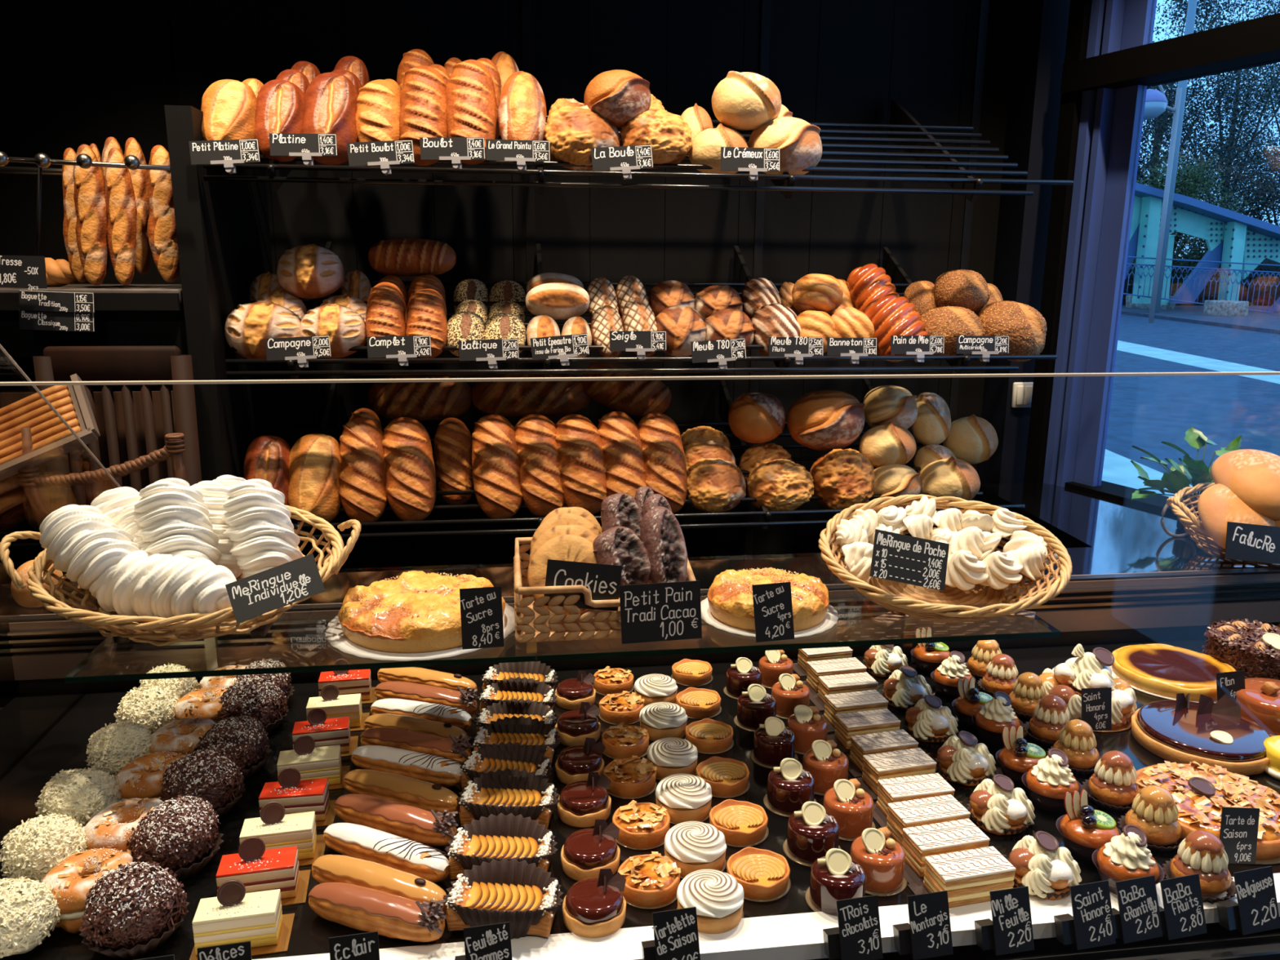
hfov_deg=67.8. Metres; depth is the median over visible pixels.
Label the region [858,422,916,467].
loaf
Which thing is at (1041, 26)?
wall panel
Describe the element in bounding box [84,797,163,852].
ring
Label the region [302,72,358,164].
loaf
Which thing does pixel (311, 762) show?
slice
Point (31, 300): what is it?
price sign
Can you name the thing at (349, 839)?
eclair
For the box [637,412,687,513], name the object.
loaf
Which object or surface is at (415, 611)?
tart
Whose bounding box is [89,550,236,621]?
meringue
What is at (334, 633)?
cake plate
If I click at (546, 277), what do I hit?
loaf
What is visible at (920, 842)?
mille feuille
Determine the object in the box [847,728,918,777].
mille feuille
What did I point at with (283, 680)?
cake
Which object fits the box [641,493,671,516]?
bread
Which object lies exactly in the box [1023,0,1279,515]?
window
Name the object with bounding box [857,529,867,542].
meringue
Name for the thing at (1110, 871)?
plastic cup
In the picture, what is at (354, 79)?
loaf
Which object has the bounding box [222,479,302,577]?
meringue
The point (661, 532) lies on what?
bread
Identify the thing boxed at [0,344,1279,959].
display case
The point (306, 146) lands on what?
price sign
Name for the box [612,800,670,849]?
tart
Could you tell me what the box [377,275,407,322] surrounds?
loaf
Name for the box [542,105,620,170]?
round loaf
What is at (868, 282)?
loaf
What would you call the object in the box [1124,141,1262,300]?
bush
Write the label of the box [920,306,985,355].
loaf
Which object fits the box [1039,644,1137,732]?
cake
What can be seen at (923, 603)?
wicker basket
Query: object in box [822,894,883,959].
price sign
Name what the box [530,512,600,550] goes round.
cookie
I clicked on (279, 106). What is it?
loaf
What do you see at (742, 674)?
cake
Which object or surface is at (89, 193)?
baguette
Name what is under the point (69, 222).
baguette
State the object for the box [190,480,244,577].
meringue
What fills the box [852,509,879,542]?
meringue
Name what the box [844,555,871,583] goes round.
meringue
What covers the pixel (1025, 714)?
paper cup
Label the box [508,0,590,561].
panel
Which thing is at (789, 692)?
cake
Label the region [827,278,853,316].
loaf
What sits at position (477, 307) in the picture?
loaf
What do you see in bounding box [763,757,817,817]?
cake
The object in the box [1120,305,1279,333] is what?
pavement
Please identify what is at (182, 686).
cake
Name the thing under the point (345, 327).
loaf
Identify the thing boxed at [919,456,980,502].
loaf
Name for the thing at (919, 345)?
price sign
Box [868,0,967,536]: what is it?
trim
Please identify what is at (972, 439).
loaf
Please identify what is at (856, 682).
mille feuille
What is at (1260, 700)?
cake
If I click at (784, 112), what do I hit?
loaf
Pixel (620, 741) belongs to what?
tart
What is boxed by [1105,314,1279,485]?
street
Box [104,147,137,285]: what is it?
baguette
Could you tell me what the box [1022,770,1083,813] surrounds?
plastic cup
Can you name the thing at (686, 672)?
tart
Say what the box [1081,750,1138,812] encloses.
pastry
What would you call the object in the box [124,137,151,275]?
baguette
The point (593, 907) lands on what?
tart
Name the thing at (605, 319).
loaf
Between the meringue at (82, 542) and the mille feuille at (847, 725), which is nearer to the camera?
the meringue at (82, 542)
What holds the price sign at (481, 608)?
on the glass shelf at (211, 650)
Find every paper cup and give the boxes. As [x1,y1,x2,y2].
[79,902,189,959]
[133,828,223,880]
[215,783,245,819]
[240,745,271,780]
[263,706,288,733]
[284,686,294,702]
[862,659,901,677]
[880,688,915,710]
[903,718,955,742]
[934,758,994,785]
[966,800,1033,835]
[977,677,1008,697]
[1007,858,1079,898]
[1013,710,1033,719]
[1023,721,1054,746]
[1046,746,1101,774]
[1081,777,1132,812]
[1117,813,1184,852]
[1162,858,1235,902]
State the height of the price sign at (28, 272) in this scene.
0.070 m
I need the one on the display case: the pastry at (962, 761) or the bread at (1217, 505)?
the pastry at (962, 761)
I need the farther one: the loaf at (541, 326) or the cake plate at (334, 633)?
the loaf at (541, 326)
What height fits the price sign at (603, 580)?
0.074 m
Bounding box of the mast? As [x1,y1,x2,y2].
[1154,0,1197,312]
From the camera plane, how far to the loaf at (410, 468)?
2.24 m
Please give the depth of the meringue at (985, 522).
1.54 m
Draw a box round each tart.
[337,570,505,652]
[555,670,595,710]
[555,702,600,746]
[555,737,605,784]
[556,772,611,827]
[560,819,620,881]
[562,868,626,937]
[593,666,634,695]
[598,690,644,724]
[601,722,649,759]
[603,755,657,799]
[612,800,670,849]
[617,851,680,909]
[634,673,677,706]
[639,702,687,741]
[646,737,697,780]
[655,773,711,824]
[664,821,726,878]
[671,658,713,686]
[675,687,721,719]
[676,869,743,933]
[684,718,733,754]
[695,755,750,798]
[706,567,829,631]
[708,799,768,847]
[726,846,791,902]
[1126,760,1279,864]
[1131,693,1270,775]
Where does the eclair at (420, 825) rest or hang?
on the display case
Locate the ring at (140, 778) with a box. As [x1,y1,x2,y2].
[115,750,187,801]
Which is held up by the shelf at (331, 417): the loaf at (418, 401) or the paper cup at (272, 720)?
the loaf at (418, 401)
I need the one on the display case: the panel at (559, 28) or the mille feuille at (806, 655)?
the mille feuille at (806, 655)
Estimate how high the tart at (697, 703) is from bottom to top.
0.023 m
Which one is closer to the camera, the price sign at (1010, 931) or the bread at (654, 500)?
the price sign at (1010, 931)
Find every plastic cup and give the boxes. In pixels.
[910,648,941,674]
[930,671,975,698]
[951,698,976,729]
[971,715,1023,746]
[995,748,1025,786]
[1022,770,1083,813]
[1055,814,1122,863]
[1091,847,1164,894]
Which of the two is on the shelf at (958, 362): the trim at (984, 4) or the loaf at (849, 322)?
the loaf at (849, 322)
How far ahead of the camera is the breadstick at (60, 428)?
1.83 m
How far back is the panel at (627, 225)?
2.69 m
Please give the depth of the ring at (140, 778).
1.29 m
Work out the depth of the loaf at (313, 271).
2.23 m
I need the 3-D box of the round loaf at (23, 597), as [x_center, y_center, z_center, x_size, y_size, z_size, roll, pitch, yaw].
[-0.899,0.153,1.421,0.063,0.066,0.075,-2,13,-13]
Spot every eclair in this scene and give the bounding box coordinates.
[307,882,446,942]
[311,854,447,912]
[323,822,450,883]
[333,793,457,845]
[342,768,460,814]
[351,745,464,787]
[360,727,473,764]
[364,713,467,739]
[370,697,471,730]
[374,680,479,714]
[377,666,477,694]
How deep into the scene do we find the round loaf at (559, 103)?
2.24 m
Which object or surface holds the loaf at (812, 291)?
on the loaf at (812, 323)
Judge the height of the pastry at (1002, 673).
0.071 m
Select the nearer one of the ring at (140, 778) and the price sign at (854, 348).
the ring at (140, 778)
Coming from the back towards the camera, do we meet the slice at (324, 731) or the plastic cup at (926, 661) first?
the plastic cup at (926, 661)
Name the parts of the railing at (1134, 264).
rail, rail, rail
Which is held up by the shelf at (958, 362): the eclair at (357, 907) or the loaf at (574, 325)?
the loaf at (574, 325)
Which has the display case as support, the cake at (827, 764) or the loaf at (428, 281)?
the cake at (827, 764)
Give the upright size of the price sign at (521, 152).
0.064 m
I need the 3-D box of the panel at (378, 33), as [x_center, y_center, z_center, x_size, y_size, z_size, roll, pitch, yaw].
[-0.679,-0.541,2.674,0.214,2.960,0.014,-1,13,-8]
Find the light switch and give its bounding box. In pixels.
[1011,382,1033,407]
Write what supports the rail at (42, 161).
on the shelf at (131, 314)
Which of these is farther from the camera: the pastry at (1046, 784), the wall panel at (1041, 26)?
the wall panel at (1041, 26)
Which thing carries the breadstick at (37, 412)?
in the tray
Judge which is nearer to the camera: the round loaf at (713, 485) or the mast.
the round loaf at (713, 485)
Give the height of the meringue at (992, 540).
0.066 m
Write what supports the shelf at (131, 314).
on the floor
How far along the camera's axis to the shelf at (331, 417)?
2.34 m
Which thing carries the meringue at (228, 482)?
in the wicker basket at (223, 622)
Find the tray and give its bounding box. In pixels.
[0,373,100,480]
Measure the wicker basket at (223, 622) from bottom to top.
0.156 m
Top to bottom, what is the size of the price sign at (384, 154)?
0.072 m
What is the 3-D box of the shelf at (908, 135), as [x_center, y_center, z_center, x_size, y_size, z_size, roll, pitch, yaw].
[0.018,-0.852,2.370,1.958,0.317,0.570,-1,13,-8]
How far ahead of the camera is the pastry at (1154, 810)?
1.23 m
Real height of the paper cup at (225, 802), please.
0.025 m
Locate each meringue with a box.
[39,504,141,596]
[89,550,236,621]
[90,486,142,529]
[114,501,151,550]
[133,477,222,564]
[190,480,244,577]
[212,475,245,488]
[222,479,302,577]
[830,518,867,552]
[841,542,873,569]
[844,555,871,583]
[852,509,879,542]
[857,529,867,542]
[868,524,902,544]
[876,505,906,533]
[902,514,933,539]
[905,495,937,524]
[929,527,956,554]
[932,508,963,531]
[936,540,951,557]
[945,549,989,590]
[949,526,985,560]
[960,510,995,533]
[977,531,1003,560]
[979,551,1022,589]
[991,507,1026,537]
[1003,529,1048,563]
[1005,546,1044,581]
[1038,535,1057,564]
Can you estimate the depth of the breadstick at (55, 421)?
1.84 m
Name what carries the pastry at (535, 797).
on the display case
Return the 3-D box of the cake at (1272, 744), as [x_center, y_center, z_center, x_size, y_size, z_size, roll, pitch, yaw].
[0.983,0.417,1.421,0.109,0.038,0.109,-1,13,-8]
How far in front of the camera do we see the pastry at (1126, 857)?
1.13 m
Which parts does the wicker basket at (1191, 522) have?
handle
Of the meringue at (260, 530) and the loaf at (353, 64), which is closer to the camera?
the meringue at (260, 530)
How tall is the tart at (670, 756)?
0.041 m
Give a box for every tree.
[1136,0,1279,251]
[1137,15,1204,186]
[1139,0,1279,248]
[1201,0,1279,216]
[1210,140,1279,259]
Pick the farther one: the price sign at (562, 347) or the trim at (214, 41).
the trim at (214, 41)
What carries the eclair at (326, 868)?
on the display case
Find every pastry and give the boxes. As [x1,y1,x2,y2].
[40,846,132,933]
[443,857,564,939]
[444,813,557,879]
[456,768,559,829]
[459,741,552,791]
[470,715,560,765]
[473,697,557,733]
[478,676,556,712]
[480,661,558,692]
[862,637,908,677]
[880,665,932,710]
[903,694,958,742]
[910,626,950,674]
[930,650,975,698]
[934,730,996,786]
[951,676,993,729]
[964,640,1001,679]
[966,773,1035,835]
[971,691,1023,746]
[977,653,1017,697]
[995,724,1045,786]
[1007,831,1081,900]
[1008,671,1045,719]
[1022,748,1083,813]
[1023,694,1070,746]
[1046,719,1101,774]
[1055,789,1122,863]
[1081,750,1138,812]
[1091,824,1164,894]
[1117,785,1184,852]
[1162,830,1235,902]
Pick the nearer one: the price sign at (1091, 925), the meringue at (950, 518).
the price sign at (1091, 925)
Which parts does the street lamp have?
lamp shade, arm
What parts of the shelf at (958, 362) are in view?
rod, rod, rod, rod, rod, rail, rod, rod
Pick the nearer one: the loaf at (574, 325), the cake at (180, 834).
the cake at (180, 834)
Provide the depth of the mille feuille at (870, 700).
1.56 m
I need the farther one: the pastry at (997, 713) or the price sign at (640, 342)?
the price sign at (640, 342)
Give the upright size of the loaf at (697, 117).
0.127 m
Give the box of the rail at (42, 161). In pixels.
[0,151,170,256]
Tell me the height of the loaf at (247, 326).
0.140 m
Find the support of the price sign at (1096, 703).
on the display case
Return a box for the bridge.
[1124,182,1279,311]
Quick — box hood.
[1145,88,1168,102]
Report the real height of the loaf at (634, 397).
0.148 m
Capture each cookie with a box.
[527,534,596,615]
[529,524,596,561]
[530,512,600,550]
[540,506,602,533]
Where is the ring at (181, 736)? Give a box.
[149,716,216,754]
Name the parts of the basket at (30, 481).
handle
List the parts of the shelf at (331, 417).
rail, rod, rod, rod, rod, rod, rod, rod, rod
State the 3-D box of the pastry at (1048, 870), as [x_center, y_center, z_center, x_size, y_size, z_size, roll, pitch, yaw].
[0.490,0.461,1.155,0.086,0.063,0.084,1,13,1]
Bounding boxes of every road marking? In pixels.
[1102,448,1199,497]
[1116,340,1279,384]
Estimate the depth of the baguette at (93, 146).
2.13 m
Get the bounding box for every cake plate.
[324,602,515,661]
[700,597,839,637]
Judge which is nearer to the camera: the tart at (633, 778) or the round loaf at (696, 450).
the tart at (633, 778)
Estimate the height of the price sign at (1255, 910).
0.074 m
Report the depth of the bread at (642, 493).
1.46 m
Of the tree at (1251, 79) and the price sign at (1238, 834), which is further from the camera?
the tree at (1251, 79)
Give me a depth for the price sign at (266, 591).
1.24 m
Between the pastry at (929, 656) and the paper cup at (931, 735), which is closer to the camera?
the paper cup at (931, 735)
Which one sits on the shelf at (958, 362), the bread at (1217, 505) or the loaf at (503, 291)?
the loaf at (503, 291)
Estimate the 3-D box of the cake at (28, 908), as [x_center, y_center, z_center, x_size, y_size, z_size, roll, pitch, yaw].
[-0.683,0.469,1.028,0.098,0.076,0.095,0,13,-3]
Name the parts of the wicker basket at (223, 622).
handle, handle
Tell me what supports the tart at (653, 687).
on the display case
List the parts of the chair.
post, rail, post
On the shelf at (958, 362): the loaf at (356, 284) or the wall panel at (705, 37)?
the loaf at (356, 284)
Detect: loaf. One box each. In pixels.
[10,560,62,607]
[44,257,78,287]
[200,79,257,140]
[224,300,301,359]
[242,78,263,97]
[243,435,291,505]
[248,271,284,302]
[254,79,304,161]
[256,289,307,319]
[275,69,309,95]
[276,244,344,298]
[288,433,342,524]
[290,61,320,84]
[300,302,366,358]
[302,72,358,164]
[320,293,367,322]
[331,69,362,94]
[333,56,369,87]
[338,417,387,522]
[340,270,371,301]
[349,408,382,431]
[355,79,399,142]
[365,281,405,337]
[368,238,456,276]
[368,374,471,420]
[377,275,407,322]
[382,417,435,520]
[384,79,400,94]
[396,48,434,91]
[399,65,448,165]
[405,288,447,358]
[407,274,445,304]
[429,64,449,84]
[433,417,474,504]
[444,57,462,75]
[445,59,496,164]
[446,311,484,356]
[453,279,488,311]
[454,299,488,322]
[471,373,591,417]
[471,414,523,518]
[476,57,501,139]
[484,312,526,353]
[488,280,525,311]
[488,301,524,322]
[491,51,519,135]
[497,71,546,140]
[514,413,564,516]
[525,282,589,319]
[526,272,583,293]
[526,315,559,351]
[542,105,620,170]
[547,97,585,119]
[555,413,608,514]
[561,316,591,357]
[582,361,671,417]
[583,69,651,127]
[586,277,618,317]
[591,305,623,357]
[597,411,646,497]
[615,275,649,316]
[620,107,692,168]
[622,297,657,356]
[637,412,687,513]
[648,93,665,110]
[648,280,695,316]
[655,305,706,356]
[680,102,713,155]
[680,426,729,448]
[683,440,735,470]
[686,457,746,512]
[688,123,748,173]
[694,284,743,320]
[703,308,755,351]
[711,71,781,130]
[728,392,785,443]
[737,442,793,483]
[741,277,781,319]
[746,458,814,511]
[748,116,822,174]
[751,302,800,355]
[777,104,792,117]
[778,281,801,316]
[786,390,865,451]
[791,273,843,313]
[796,310,835,353]
[809,448,874,509]
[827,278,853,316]
[831,306,875,337]
[846,263,899,311]
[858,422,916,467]
[862,293,928,361]
[862,385,917,429]
[873,464,921,506]
[903,280,938,315]
[911,392,951,445]
[914,444,955,472]
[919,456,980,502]
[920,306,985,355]
[933,269,989,312]
[942,413,998,464]
[974,283,1003,315]
[977,300,1046,361]
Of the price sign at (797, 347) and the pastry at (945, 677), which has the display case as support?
the pastry at (945, 677)
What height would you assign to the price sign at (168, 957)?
0.066 m
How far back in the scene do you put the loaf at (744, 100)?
2.15 m
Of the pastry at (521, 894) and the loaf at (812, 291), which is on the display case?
the pastry at (521, 894)
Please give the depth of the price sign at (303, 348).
2.07 m
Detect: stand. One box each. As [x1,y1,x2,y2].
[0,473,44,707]
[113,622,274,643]
[871,604,1035,626]
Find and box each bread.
[592,526,651,585]
[600,493,643,540]
[634,486,653,511]
[639,506,688,583]
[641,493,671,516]
[1197,484,1275,548]
[1210,448,1279,519]
[1274,520,1279,527]
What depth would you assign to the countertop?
2.07 m
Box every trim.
[168,0,295,524]
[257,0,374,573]
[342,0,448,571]
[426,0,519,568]
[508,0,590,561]
[521,0,537,537]
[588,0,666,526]
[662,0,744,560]
[728,0,820,559]
[744,0,771,559]
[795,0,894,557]
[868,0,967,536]
[932,0,1017,527]
[948,0,990,422]
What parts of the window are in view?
frame post, frame panel, frame sill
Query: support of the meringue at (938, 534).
in the wicker basket at (923, 603)
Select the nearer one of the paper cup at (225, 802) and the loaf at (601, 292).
the paper cup at (225, 802)
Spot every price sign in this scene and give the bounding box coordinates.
[0,254,47,290]
[18,290,94,312]
[18,309,94,331]
[135,954,174,959]
[188,138,260,173]
[197,941,252,959]
[225,553,325,623]
[265,335,331,367]
[269,133,337,166]
[328,931,379,959]
[346,139,414,174]
[366,335,431,365]
[419,137,485,169]
[454,921,512,959]
[458,338,519,368]
[459,586,504,649]
[485,139,550,171]
[530,333,589,365]
[543,559,622,611]
[591,144,653,179]
[609,330,666,359]
[619,580,702,644]
[641,906,700,959]
[690,337,746,368]
[720,146,779,181]
[751,582,794,642]
[768,336,823,364]
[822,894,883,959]
[826,337,876,364]
[869,528,949,591]
[890,335,944,362]
[893,890,953,959]
[956,335,1008,361]
[973,885,1034,955]
[1053,880,1115,950]
[1081,687,1111,730]
[1111,875,1162,943]
[1158,873,1207,940]
[1216,670,1244,701]
[1216,866,1279,934]
[1219,806,1259,864]
[1224,521,1279,564]
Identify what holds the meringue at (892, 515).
in the wicker basket at (923, 603)
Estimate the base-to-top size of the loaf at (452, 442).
0.206 m
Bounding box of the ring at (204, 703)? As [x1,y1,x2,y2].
[173,686,225,723]
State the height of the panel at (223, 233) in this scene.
1.868 m
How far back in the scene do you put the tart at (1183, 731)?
1.47 m
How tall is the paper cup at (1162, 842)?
0.013 m
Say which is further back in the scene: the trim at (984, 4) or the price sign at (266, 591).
the trim at (984, 4)
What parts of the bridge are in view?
web plate, post, post, web plate, post, web plate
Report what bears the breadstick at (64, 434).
in the tray
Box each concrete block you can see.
[1125,294,1175,309]
[1203,300,1248,316]
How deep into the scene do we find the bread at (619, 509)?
1.40 m
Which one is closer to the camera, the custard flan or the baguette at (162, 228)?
the custard flan
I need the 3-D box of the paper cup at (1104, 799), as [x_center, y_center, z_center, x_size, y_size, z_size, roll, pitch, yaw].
[0.667,0.446,1.343,0.083,0.013,0.083,-2,13,-12]
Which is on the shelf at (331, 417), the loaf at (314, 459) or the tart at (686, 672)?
the loaf at (314, 459)
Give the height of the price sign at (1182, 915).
0.071 m
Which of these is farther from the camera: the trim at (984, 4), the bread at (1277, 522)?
the trim at (984, 4)
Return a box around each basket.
[0,505,361,646]
[17,426,186,582]
[513,537,701,642]
[818,494,1072,622]
[1166,481,1279,568]
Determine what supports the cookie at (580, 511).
on the cookie at (566, 518)
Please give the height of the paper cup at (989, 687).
0.012 m
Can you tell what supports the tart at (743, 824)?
on the display case
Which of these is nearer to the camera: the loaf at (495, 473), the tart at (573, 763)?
the tart at (573, 763)
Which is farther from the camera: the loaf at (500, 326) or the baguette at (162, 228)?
the loaf at (500, 326)
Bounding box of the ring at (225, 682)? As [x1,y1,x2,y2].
[198,664,248,688]
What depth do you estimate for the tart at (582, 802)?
1.28 m
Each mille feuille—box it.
[793,640,853,676]
[801,657,866,695]
[809,671,878,711]
[820,689,888,733]
[826,708,900,752]
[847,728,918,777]
[848,747,936,799]
[872,773,955,827]
[876,794,971,846]
[902,818,990,884]
[906,846,1016,908]
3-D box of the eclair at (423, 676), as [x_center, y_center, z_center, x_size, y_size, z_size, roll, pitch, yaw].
[-0.372,0.350,1.663,0.196,0.044,0.043,5,13,20]
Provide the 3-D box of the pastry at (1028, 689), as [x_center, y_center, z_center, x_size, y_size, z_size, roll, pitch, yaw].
[0.654,0.358,1.604,0.078,0.070,0.079,4,13,15]
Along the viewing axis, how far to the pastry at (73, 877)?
1.07 m
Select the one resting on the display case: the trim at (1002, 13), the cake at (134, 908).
the cake at (134, 908)
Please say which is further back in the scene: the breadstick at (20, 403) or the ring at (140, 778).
the breadstick at (20, 403)
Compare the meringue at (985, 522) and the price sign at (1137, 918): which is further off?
the meringue at (985, 522)
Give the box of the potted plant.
[1130,426,1241,532]
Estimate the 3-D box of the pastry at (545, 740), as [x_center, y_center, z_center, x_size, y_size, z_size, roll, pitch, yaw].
[-0.188,0.400,1.438,0.137,0.049,0.095,2,13,6]
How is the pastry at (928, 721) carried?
on the display case
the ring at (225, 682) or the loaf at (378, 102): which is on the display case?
the ring at (225, 682)
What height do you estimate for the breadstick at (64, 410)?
0.128 m
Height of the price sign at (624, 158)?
0.074 m
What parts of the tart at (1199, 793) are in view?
plate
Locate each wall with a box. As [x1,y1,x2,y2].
[0,0,590,558]
[0,390,176,513]
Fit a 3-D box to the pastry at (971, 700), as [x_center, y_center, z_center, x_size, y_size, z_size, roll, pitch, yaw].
[0.552,0.364,1.563,0.076,0.074,0.076,-2,13,-11]
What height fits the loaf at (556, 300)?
0.087 m
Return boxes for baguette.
[62,147,86,282]
[73,144,108,285]
[89,143,109,273]
[101,136,124,267]
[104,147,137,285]
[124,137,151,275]
[146,145,179,282]
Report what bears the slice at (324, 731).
on the display case
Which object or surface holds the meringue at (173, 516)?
in the wicker basket at (223, 622)
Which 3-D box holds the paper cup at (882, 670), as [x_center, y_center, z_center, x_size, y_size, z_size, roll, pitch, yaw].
[0.455,0.348,1.773,0.081,0.013,0.081,-2,13,-12]
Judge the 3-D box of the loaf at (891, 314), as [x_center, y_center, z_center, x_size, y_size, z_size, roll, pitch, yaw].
[0.630,-0.378,2.358,0.156,0.166,0.128,8,15,30]
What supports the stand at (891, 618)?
on the glass shelf at (211, 650)
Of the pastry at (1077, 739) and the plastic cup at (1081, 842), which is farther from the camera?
the pastry at (1077, 739)
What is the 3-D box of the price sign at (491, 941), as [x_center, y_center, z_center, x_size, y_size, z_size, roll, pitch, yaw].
[-0.161,0.490,0.980,0.060,0.068,0.029,-1,13,-8]
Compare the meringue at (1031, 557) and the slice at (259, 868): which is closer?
the slice at (259, 868)
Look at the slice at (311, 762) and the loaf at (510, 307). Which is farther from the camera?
the loaf at (510, 307)
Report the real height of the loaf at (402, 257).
0.092 m
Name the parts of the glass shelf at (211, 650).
post, post, post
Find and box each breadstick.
[0,385,68,416]
[0,389,71,425]
[0,395,73,433]
[0,403,75,441]
[0,410,77,450]
[0,417,79,458]
[0,426,81,464]
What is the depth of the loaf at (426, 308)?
2.19 m
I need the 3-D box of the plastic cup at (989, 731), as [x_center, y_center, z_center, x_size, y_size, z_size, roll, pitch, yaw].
[0.568,0.398,1.516,0.078,0.029,0.078,-2,13,-11]
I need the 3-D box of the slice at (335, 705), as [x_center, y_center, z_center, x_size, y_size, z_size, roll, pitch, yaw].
[-0.493,0.364,1.544,0.098,0.068,0.061,-2,13,-11]
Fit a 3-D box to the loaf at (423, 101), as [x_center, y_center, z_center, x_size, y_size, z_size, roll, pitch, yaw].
[-0.479,-0.808,2.109,0.110,0.222,0.149,0,13,-4]
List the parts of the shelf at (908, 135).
rail, rod, rod, rod, rod, rod, rod, rod, rod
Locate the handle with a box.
[1160,497,1200,537]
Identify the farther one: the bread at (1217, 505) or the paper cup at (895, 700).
the bread at (1217, 505)
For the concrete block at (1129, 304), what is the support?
on the pavement
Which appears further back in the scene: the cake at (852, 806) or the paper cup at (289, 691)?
the paper cup at (289, 691)
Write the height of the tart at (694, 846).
0.042 m
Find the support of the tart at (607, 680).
on the display case
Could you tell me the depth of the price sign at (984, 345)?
2.28 m
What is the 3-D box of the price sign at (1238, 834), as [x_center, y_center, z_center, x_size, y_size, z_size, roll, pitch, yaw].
[0.746,0.443,1.187,0.057,0.073,0.016,-1,13,-6]
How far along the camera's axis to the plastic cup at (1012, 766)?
1.38 m
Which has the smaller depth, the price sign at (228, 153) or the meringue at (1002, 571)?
the meringue at (1002, 571)
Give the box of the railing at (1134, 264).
[1123,256,1279,312]
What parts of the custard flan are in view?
plate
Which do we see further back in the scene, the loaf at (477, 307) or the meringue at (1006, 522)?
the loaf at (477, 307)
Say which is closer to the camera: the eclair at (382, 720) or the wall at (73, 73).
the eclair at (382, 720)
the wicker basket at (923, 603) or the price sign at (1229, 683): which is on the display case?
the price sign at (1229, 683)
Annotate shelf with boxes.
[0,284,188,390]
[64,566,1060,683]
[202,97,1073,201]
[225,241,1057,379]
[268,377,1025,542]
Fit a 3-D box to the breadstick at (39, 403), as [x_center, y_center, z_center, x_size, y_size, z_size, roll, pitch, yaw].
[-1.268,-0.108,1.858,0.284,0.128,0.020,-5,14,-21]
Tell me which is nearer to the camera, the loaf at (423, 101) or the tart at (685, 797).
the tart at (685, 797)
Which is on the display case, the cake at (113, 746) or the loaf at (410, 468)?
the cake at (113, 746)
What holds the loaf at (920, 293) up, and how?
on the shelf at (958, 362)
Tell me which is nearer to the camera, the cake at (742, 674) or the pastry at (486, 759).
the pastry at (486, 759)
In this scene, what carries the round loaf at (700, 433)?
on the shelf at (331, 417)
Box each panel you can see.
[164,105,291,520]
[973,0,1070,550]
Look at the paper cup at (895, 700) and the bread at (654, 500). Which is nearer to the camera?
the bread at (654, 500)
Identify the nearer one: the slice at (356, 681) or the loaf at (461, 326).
the slice at (356, 681)
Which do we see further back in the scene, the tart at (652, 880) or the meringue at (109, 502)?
the meringue at (109, 502)
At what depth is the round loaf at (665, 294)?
2.35 m
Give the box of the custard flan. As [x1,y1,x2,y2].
[1109,643,1235,703]
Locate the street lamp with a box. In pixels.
[1143,84,1182,322]
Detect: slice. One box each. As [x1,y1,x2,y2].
[189,879,294,959]
[215,835,311,906]
[239,800,325,866]
[258,767,335,826]
[276,735,350,790]
[292,707,358,756]
[306,684,369,731]
[318,658,377,703]
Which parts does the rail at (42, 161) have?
knob, knob, knob, knob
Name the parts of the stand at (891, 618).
leg, leg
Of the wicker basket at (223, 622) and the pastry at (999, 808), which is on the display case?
the pastry at (999, 808)
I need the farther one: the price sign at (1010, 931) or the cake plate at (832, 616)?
the cake plate at (832, 616)
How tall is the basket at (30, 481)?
0.773 m
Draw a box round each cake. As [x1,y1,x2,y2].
[0,812,88,883]
[0,875,61,958]
[35,767,121,827]
[79,860,189,959]
[85,720,151,777]
[113,685,181,734]
[126,793,223,880]
[139,662,199,697]
[160,748,245,819]
[193,714,271,780]
[218,676,288,733]
[231,657,294,702]
[723,657,762,699]
[733,684,776,731]
[750,716,798,768]
[758,649,793,688]
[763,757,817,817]
[771,673,809,719]
[782,801,841,866]
[786,704,827,754]
[802,739,848,795]
[804,848,866,916]
[823,778,875,840]
[850,826,907,896]
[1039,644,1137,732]
[1201,618,1279,679]
[1235,677,1279,735]
[1263,735,1279,780]
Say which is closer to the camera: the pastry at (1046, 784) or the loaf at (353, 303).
the pastry at (1046, 784)
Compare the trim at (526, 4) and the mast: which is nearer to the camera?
the trim at (526, 4)
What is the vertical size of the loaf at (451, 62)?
0.209 m
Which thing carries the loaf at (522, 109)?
on the shelf at (908, 135)
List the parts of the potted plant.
pot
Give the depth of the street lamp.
29.87 m
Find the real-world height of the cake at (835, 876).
0.065 m
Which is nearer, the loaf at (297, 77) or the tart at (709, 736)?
the tart at (709, 736)
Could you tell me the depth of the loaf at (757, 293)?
2.39 m
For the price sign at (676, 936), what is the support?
attached to the display case
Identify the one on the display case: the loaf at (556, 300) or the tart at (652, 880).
the tart at (652, 880)
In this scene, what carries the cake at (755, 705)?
on the display case
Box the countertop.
[0,482,1279,637]
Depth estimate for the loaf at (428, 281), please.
2.30 m
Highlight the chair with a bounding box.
[32,346,201,511]
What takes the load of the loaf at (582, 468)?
on the shelf at (331, 417)
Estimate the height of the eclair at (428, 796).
0.044 m
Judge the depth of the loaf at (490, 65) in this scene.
2.22 m
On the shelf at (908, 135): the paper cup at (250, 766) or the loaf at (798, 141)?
the loaf at (798, 141)
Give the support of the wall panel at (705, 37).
attached to the wall at (73, 73)
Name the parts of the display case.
rail, panel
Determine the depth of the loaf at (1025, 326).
2.35 m
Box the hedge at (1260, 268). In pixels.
[1121,250,1279,305]

